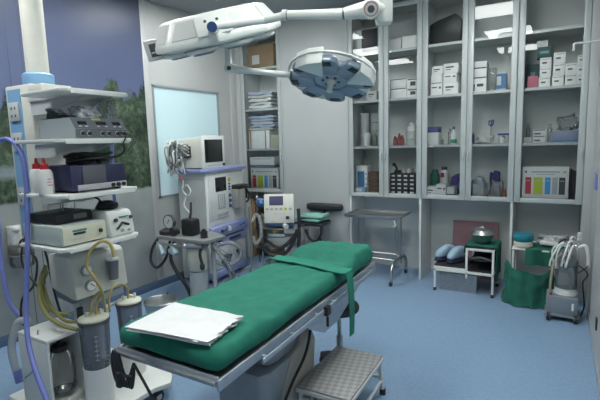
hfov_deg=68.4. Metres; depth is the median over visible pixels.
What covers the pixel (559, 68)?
box
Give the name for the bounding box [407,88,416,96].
box
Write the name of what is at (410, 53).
shelf
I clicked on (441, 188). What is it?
box
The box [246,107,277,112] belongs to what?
shelf
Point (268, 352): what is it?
table
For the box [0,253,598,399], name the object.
floor
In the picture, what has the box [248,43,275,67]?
cardboard box
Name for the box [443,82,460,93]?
box
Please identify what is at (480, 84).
box
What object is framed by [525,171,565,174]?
print
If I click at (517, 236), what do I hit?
round box
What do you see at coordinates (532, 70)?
box
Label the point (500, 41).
shelf
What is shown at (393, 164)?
clamp
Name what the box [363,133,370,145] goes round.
cup
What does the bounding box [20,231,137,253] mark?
shelf
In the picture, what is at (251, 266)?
stand
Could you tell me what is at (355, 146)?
shelf
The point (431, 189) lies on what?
box
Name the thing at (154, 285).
baseboard
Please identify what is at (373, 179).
stack
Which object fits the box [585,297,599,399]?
baseboard
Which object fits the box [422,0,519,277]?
tall cabinet
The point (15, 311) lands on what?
hose
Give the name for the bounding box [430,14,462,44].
bag
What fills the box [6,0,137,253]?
pendant
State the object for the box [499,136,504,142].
paper cup
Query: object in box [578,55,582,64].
box
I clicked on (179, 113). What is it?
window
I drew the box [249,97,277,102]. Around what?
linens
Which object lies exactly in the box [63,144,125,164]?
coiled cable
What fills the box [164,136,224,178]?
patient monitor
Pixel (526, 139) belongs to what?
box
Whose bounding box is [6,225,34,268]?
jar
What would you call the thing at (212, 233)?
machine
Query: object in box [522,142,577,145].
shelf
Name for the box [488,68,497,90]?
clear plastic box
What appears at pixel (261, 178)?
box
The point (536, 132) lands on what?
box
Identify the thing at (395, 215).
tray
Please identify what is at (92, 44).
window
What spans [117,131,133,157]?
lead
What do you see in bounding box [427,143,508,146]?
shelf
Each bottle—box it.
[29,158,39,192]
[36,158,54,194]
[50,340,76,393]
[430,169,439,184]
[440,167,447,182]
[450,126,456,143]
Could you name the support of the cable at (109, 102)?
on the unit at (72, 127)
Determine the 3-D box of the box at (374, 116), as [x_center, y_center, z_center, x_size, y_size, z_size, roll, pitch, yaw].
[0.895,-0.815,5.112,0.108,0.370,0.121,3,9,30]
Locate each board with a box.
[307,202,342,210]
[452,220,498,280]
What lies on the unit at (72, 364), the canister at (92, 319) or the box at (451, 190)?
the canister at (92, 319)
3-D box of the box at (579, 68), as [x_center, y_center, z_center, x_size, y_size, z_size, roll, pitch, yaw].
[2.502,-1.153,3.924,0.062,0.085,0.151,3,9,33]
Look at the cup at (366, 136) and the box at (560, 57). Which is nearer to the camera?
the box at (560, 57)
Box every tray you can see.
[344,208,409,220]
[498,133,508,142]
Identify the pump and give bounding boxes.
[91,207,133,236]
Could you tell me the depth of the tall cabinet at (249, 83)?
5.75 m
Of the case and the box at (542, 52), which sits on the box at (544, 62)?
the box at (542, 52)
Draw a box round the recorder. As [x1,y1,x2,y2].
[30,200,91,224]
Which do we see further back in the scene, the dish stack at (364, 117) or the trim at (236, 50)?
the trim at (236, 50)
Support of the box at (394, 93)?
on the tall cabinet at (395, 114)
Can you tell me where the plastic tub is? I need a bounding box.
[551,130,578,141]
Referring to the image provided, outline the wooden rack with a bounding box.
[251,197,284,255]
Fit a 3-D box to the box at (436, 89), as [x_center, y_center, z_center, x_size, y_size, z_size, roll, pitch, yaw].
[1.440,-1.140,4.589,0.113,0.117,0.201,3,9,30]
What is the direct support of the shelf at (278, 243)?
attached to the trolley at (280, 241)
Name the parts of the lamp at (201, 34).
inset panel, inset panel, pivot plate, drop rod, inset panel, arm, horizontal arm, inset panel, surgical lamp, arm, handle, knuckle arm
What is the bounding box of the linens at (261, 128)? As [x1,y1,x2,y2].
[248,127,278,130]
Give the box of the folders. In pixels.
[568,168,576,198]
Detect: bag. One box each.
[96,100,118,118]
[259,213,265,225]
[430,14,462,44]
[471,176,487,195]
[490,180,503,196]
[556,114,578,130]
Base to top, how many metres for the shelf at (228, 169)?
0.062 m
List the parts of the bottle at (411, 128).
lid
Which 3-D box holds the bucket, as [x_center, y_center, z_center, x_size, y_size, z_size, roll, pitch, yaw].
[-1.115,0.940,3.565,0.270,0.280,0.270,3,9,30]
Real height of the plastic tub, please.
0.100 m
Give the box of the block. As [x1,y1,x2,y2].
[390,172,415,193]
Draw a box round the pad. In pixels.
[295,220,330,225]
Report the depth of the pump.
2.46 m
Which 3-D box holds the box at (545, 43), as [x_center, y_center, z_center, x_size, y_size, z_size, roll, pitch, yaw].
[2.223,-1.420,4.051,0.094,0.055,0.130,3,9,30]
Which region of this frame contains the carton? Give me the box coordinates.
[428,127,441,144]
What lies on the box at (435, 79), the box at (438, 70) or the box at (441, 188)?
the box at (438, 70)
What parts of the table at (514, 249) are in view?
leg, leg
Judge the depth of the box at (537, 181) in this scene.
4.08 m
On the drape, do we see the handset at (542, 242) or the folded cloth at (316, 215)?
the handset at (542, 242)
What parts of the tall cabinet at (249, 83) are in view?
door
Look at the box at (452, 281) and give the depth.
4.34 m
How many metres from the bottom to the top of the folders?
0.280 m
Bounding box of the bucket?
[143,294,177,313]
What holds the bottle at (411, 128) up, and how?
on the tall cabinet at (395, 114)
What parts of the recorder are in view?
wire handle, casing, wire handle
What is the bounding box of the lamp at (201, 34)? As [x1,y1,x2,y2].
[143,0,392,101]
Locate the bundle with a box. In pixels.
[501,260,554,308]
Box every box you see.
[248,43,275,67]
[249,130,278,148]
[250,156,279,164]
[251,167,280,188]
[252,164,279,167]
[271,135,278,147]
[355,187,366,191]
[356,165,372,191]
[367,91,378,99]
[371,113,378,145]
[389,38,401,49]
[390,78,406,88]
[390,88,406,98]
[402,35,416,47]
[407,78,416,88]
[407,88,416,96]
[427,185,435,194]
[431,74,442,83]
[431,83,442,94]
[432,66,443,74]
[436,183,448,194]
[439,271,480,293]
[443,63,461,74]
[443,73,460,82]
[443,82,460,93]
[447,186,457,194]
[473,78,487,91]
[474,61,489,68]
[474,68,487,78]
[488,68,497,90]
[496,72,507,89]
[513,232,533,241]
[513,240,532,247]
[522,166,568,198]
[524,137,532,142]
[526,64,539,87]
[527,76,538,87]
[533,129,546,135]
[533,135,545,142]
[536,40,548,48]
[537,46,551,60]
[538,77,550,86]
[539,67,550,77]
[540,57,551,67]
[552,63,564,75]
[552,75,564,85]
[553,52,565,63]
[564,74,576,84]
[565,63,577,74]
[577,64,581,74]
[577,74,581,83]
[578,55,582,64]
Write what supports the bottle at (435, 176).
in the tall cabinet at (490, 30)
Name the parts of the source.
panel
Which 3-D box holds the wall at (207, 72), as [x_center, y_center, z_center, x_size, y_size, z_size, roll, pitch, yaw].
[-2.278,-0.366,3.425,0.100,2.970,6.440,3,9,30]
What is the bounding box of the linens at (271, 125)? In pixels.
[250,124,277,127]
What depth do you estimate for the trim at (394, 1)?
4.59 m
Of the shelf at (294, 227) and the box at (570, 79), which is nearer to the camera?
the box at (570, 79)
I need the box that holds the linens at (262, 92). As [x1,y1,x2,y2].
[249,91,276,95]
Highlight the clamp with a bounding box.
[392,163,401,172]
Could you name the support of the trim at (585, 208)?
attached to the wall at (593, 280)
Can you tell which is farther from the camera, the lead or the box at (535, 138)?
the box at (535, 138)
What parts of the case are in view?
dark panel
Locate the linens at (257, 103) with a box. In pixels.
[250,102,277,105]
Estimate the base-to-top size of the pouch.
0.256 m
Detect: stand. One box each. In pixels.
[237,207,258,276]
[433,246,498,297]
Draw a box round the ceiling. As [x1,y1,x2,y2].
[149,0,364,14]
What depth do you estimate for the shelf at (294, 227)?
4.74 m
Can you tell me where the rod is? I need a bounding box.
[572,40,599,50]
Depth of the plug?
2.49 m
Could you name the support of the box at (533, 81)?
on the tall cabinet at (563, 23)
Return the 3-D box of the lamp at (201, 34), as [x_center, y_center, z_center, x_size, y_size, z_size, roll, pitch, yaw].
[-0.106,-1.169,2.377,1.425,1.230,1.055,5,10,42]
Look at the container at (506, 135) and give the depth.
4.39 m
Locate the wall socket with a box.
[595,317,597,330]
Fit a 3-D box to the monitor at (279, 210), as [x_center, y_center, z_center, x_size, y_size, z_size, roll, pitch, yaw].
[-0.267,0.114,4.764,0.416,0.366,0.276,-1,7,5]
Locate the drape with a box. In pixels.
[524,242,569,276]
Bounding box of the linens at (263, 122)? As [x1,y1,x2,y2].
[251,121,277,124]
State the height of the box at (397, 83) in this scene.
0.098 m
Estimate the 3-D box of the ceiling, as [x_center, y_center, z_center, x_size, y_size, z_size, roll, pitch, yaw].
[-0.590,-1.795,2.217,4.112,0.080,6.640,3,9,30]
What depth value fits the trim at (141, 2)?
4.54 m
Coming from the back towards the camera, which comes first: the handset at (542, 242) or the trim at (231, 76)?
the trim at (231, 76)
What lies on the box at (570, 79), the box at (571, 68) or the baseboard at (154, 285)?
the box at (571, 68)
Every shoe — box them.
[434,244,454,261]
[446,246,468,263]
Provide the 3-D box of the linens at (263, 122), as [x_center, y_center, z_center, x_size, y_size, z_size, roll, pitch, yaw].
[-0.426,-0.995,5.716,0.352,0.040,0.242,3,9,30]
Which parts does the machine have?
round knob, steel rail, support post, canister panel, drawer, handle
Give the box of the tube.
[7,317,30,383]
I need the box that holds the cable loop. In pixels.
[305,225,322,241]
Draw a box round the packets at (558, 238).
[536,233,568,242]
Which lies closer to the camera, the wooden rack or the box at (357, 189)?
the box at (357, 189)
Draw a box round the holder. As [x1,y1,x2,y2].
[83,358,115,399]
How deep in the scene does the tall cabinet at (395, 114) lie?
5.00 m
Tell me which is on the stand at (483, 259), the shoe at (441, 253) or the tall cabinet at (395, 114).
the shoe at (441, 253)
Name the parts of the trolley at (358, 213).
post, post, post, post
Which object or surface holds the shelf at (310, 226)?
attached to the side table at (307, 226)
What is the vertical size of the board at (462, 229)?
0.618 m
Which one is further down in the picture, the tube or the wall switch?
the tube
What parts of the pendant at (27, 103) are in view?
socket panel, socket panel, blue panel, socket panel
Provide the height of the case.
0.260 m
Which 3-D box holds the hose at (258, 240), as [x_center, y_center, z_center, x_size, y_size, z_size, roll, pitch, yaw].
[-0.447,0.404,4.622,0.127,0.531,0.099,-3,8,-9]
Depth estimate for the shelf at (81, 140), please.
2.25 m
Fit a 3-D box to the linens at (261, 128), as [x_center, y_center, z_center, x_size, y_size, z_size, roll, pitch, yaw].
[-0.441,-0.923,5.735,0.388,0.039,0.242,3,9,30]
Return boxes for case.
[352,27,377,54]
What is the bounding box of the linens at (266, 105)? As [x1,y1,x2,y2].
[249,104,277,108]
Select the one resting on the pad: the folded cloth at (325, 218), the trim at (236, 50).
the folded cloth at (325, 218)
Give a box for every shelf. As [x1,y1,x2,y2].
[15,138,130,143]
[19,186,136,199]
[20,87,127,100]
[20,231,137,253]
[177,165,245,174]
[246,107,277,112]
[247,148,278,150]
[255,65,276,70]
[263,224,303,229]
[263,240,303,247]
[304,223,330,227]
[353,97,416,104]
[354,46,416,60]
[354,145,415,148]
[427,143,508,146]
[428,34,511,52]
[428,89,509,99]
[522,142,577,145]
[524,84,580,93]
[526,24,583,41]
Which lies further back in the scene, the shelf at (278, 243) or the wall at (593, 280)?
the shelf at (278, 243)
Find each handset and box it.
[45,108,68,118]
[539,239,571,247]
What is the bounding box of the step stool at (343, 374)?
[296,346,385,399]
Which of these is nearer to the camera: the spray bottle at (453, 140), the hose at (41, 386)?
the hose at (41, 386)
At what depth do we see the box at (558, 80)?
3.96 m
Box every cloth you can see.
[125,302,242,345]
[295,217,329,222]
[301,212,329,218]
[450,174,459,194]
[464,238,501,281]
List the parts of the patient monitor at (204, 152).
casing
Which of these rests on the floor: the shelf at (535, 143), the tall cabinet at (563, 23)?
the tall cabinet at (563, 23)
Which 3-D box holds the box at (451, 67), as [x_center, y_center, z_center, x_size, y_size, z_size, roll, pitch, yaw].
[1.556,-1.328,4.493,0.144,0.095,0.201,3,9,30]
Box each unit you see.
[9,240,172,399]
[39,117,125,138]
[48,163,126,192]
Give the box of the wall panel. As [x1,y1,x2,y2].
[279,4,349,255]
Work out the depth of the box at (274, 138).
5.57 m
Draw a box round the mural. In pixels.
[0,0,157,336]
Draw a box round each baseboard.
[0,271,185,347]
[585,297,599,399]
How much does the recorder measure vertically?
0.101 m
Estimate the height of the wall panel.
2.970 m
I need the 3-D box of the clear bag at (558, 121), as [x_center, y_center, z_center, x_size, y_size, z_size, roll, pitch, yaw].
[2.457,-0.720,4.050,0.194,0.164,0.174,3,9,30]
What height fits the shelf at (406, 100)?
0.026 m
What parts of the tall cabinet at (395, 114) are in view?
door, door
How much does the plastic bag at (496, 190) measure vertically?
0.178 m
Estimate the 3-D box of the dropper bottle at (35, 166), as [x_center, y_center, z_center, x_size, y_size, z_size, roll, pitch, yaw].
[-1.379,-0.129,2.319,0.076,0.183,0.076,3,9,30]
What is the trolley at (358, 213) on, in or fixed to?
on the floor
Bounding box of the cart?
[544,232,589,323]
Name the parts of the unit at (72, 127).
control panel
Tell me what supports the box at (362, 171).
in the tall cabinet at (395, 114)
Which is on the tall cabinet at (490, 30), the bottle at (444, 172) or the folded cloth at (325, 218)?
the bottle at (444, 172)
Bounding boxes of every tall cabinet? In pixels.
[239,27,285,256]
[347,0,430,279]
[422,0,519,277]
[514,0,592,285]
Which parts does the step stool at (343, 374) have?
leg, leg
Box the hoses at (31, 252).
[20,236,62,325]
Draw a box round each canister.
[77,308,110,370]
[115,293,142,343]
[185,243,208,271]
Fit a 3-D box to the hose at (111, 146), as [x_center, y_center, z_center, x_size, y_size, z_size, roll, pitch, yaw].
[-1.188,0.102,2.876,0.039,0.982,0.207,-5,8,-25]
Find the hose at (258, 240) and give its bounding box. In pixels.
[251,213,262,261]
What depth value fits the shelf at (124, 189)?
2.29 m
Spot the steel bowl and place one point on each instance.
(482, 234)
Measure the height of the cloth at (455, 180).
0.226 m
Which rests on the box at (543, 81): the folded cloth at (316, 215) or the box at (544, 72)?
the box at (544, 72)
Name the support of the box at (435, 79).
on the box at (436, 89)
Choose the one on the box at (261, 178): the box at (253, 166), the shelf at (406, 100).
the box at (253, 166)
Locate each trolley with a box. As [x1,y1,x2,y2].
[255,206,304,265]
[344,208,409,286]
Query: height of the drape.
0.227 m
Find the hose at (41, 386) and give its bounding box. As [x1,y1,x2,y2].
[0,137,49,399]
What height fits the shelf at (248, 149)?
0.026 m
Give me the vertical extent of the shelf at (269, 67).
0.026 m
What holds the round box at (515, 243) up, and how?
on the table at (514, 249)
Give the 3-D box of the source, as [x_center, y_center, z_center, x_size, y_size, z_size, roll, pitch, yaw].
[-1.252,0.164,2.369,0.354,0.099,0.254,3,9,30]
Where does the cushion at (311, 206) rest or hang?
on the support
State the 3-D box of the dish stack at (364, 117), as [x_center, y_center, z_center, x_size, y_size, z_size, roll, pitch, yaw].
[0.746,-0.809,5.097,0.112,0.370,0.112,3,9,30]
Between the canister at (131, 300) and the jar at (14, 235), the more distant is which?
the jar at (14, 235)
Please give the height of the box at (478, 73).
0.090 m
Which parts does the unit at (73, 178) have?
door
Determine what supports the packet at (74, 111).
on the unit at (72, 127)
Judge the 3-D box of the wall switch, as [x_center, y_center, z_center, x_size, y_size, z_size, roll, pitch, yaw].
[2.319,-0.148,3.461,0.012,0.130,0.150,3,9,30]
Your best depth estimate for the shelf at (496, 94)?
4.48 m
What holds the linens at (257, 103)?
on the linens at (266, 105)
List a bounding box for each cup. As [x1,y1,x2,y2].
[106,254,118,279]
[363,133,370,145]
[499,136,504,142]
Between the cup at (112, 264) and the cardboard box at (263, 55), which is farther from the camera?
the cardboard box at (263, 55)
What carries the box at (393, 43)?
on the tall cabinet at (395, 114)
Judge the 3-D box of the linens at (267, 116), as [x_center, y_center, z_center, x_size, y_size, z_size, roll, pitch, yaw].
[-0.437,-1.068,5.711,0.389,0.038,0.242,3,9,30]
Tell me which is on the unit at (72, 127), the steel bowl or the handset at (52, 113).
the handset at (52, 113)
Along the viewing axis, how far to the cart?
3.57 m
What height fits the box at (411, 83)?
0.105 m
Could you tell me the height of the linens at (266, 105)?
0.050 m
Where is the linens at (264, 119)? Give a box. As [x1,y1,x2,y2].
[250,118,277,121]
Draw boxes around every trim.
[138,0,162,279]
[228,48,238,164]
[234,47,247,256]
[347,0,404,5]
[578,0,599,300]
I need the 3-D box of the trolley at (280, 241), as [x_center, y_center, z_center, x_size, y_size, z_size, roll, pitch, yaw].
[-0.193,0.464,4.828,0.503,0.846,0.358,0,8,13]
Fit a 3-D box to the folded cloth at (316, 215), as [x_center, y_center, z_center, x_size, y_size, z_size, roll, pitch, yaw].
[0.164,0.172,5.034,0.292,0.040,0.259,2,8,23]
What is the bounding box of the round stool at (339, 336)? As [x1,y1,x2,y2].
[315,301,358,366]
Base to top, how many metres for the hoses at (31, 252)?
0.727 m
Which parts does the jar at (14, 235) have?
lid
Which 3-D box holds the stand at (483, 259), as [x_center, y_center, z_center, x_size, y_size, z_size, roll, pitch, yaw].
[1.665,0.654,4.416,0.556,0.472,0.398,3,9,30]
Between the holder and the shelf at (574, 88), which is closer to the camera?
the holder
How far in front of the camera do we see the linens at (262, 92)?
5.57 m
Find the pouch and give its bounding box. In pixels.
[489,170,500,193]
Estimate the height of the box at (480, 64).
0.068 m
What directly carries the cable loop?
hanging from the trolley at (280, 241)
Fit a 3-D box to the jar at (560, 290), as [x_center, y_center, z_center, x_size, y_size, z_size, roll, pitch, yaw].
[2.181,0.615,3.619,0.180,0.325,0.180,3,9,30]
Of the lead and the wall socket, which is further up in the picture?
the lead
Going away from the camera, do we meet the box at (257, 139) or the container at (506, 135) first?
the container at (506, 135)
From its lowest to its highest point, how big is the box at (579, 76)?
0.084 m
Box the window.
[151,84,220,197]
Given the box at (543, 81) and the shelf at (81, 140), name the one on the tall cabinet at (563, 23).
the box at (543, 81)
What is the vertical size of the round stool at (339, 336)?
0.472 m
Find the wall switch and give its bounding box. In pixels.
[594,172,597,189]
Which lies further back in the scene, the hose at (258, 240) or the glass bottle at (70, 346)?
the hose at (258, 240)
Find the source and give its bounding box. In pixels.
[23,218,106,246]
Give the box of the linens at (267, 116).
[248,115,277,118]
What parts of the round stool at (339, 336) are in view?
post, seat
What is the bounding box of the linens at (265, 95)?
[248,94,276,98]
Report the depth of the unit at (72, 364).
2.46 m
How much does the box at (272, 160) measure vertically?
0.100 m
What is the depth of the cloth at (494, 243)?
4.26 m
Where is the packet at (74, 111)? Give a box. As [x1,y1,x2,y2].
[68,105,101,117]
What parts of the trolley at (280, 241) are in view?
leg, leg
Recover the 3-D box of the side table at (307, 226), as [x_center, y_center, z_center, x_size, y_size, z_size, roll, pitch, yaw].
[0.158,0.558,5.095,0.314,0.571,0.290,3,9,30]
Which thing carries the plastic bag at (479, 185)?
in the tall cabinet at (490, 30)
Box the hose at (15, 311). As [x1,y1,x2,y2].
[0,220,19,317]
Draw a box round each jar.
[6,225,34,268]
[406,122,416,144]
[553,255,578,297]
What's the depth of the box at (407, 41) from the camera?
4.58 m
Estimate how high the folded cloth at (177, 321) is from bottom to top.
0.023 m
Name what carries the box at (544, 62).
on the box at (544, 72)
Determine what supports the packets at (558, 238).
on the table at (514, 249)
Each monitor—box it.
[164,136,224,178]
[256,194,294,228]
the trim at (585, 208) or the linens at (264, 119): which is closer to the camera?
the trim at (585, 208)
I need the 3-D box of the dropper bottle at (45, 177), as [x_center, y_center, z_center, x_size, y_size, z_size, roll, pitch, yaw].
[-1.288,-0.120,2.231,0.076,0.183,0.076,3,9,30]
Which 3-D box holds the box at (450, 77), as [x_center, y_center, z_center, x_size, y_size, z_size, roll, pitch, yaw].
[1.552,-1.236,4.509,0.128,0.090,0.201,3,9,30]
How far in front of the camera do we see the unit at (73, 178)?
2.29 m
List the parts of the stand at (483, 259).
leg, frame, leg, frame, leg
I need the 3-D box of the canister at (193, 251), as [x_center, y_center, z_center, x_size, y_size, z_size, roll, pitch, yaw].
[-0.973,0.528,4.190,0.230,0.268,0.230,3,9,30]
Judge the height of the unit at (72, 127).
0.108 m
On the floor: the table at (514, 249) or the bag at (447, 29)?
the table at (514, 249)
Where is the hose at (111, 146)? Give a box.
[110,145,126,291]
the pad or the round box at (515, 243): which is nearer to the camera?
the round box at (515, 243)
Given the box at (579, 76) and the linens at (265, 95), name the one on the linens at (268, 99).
the linens at (265, 95)
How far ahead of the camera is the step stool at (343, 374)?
2.42 m
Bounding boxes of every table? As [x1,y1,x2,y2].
[110,241,375,399]
[296,223,330,248]
[512,241,554,287]
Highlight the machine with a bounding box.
[149,165,249,296]
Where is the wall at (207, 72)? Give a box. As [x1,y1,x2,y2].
[144,0,232,277]
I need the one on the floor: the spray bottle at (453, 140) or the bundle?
the bundle
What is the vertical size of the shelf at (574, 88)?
0.026 m
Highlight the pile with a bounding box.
[475,136,494,143]
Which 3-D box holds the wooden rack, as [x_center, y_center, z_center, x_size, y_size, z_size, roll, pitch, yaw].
[-0.425,0.361,5.926,0.360,0.780,0.240,3,9,30]
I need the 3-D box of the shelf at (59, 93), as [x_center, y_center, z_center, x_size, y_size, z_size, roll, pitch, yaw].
[-1.209,-0.564,2.389,0.399,0.026,0.400,3,9,30]
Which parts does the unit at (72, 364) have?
support post, board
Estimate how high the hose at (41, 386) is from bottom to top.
1.293 m
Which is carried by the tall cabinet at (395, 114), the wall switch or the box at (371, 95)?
the box at (371, 95)
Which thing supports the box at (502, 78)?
on the tall cabinet at (490, 30)
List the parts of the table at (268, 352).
lifting arm, rail, plate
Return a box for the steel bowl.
[470,226,494,243]
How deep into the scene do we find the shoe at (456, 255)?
4.37 m
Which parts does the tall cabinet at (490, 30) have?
door, scissor handles, door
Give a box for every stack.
[360,113,369,145]
[368,171,378,192]
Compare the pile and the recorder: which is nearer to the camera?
the recorder
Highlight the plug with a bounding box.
[93,197,117,209]
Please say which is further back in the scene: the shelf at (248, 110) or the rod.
the shelf at (248, 110)
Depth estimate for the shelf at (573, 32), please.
4.05 m
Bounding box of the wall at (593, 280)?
[586,67,599,380]
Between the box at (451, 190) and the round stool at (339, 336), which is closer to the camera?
the round stool at (339, 336)

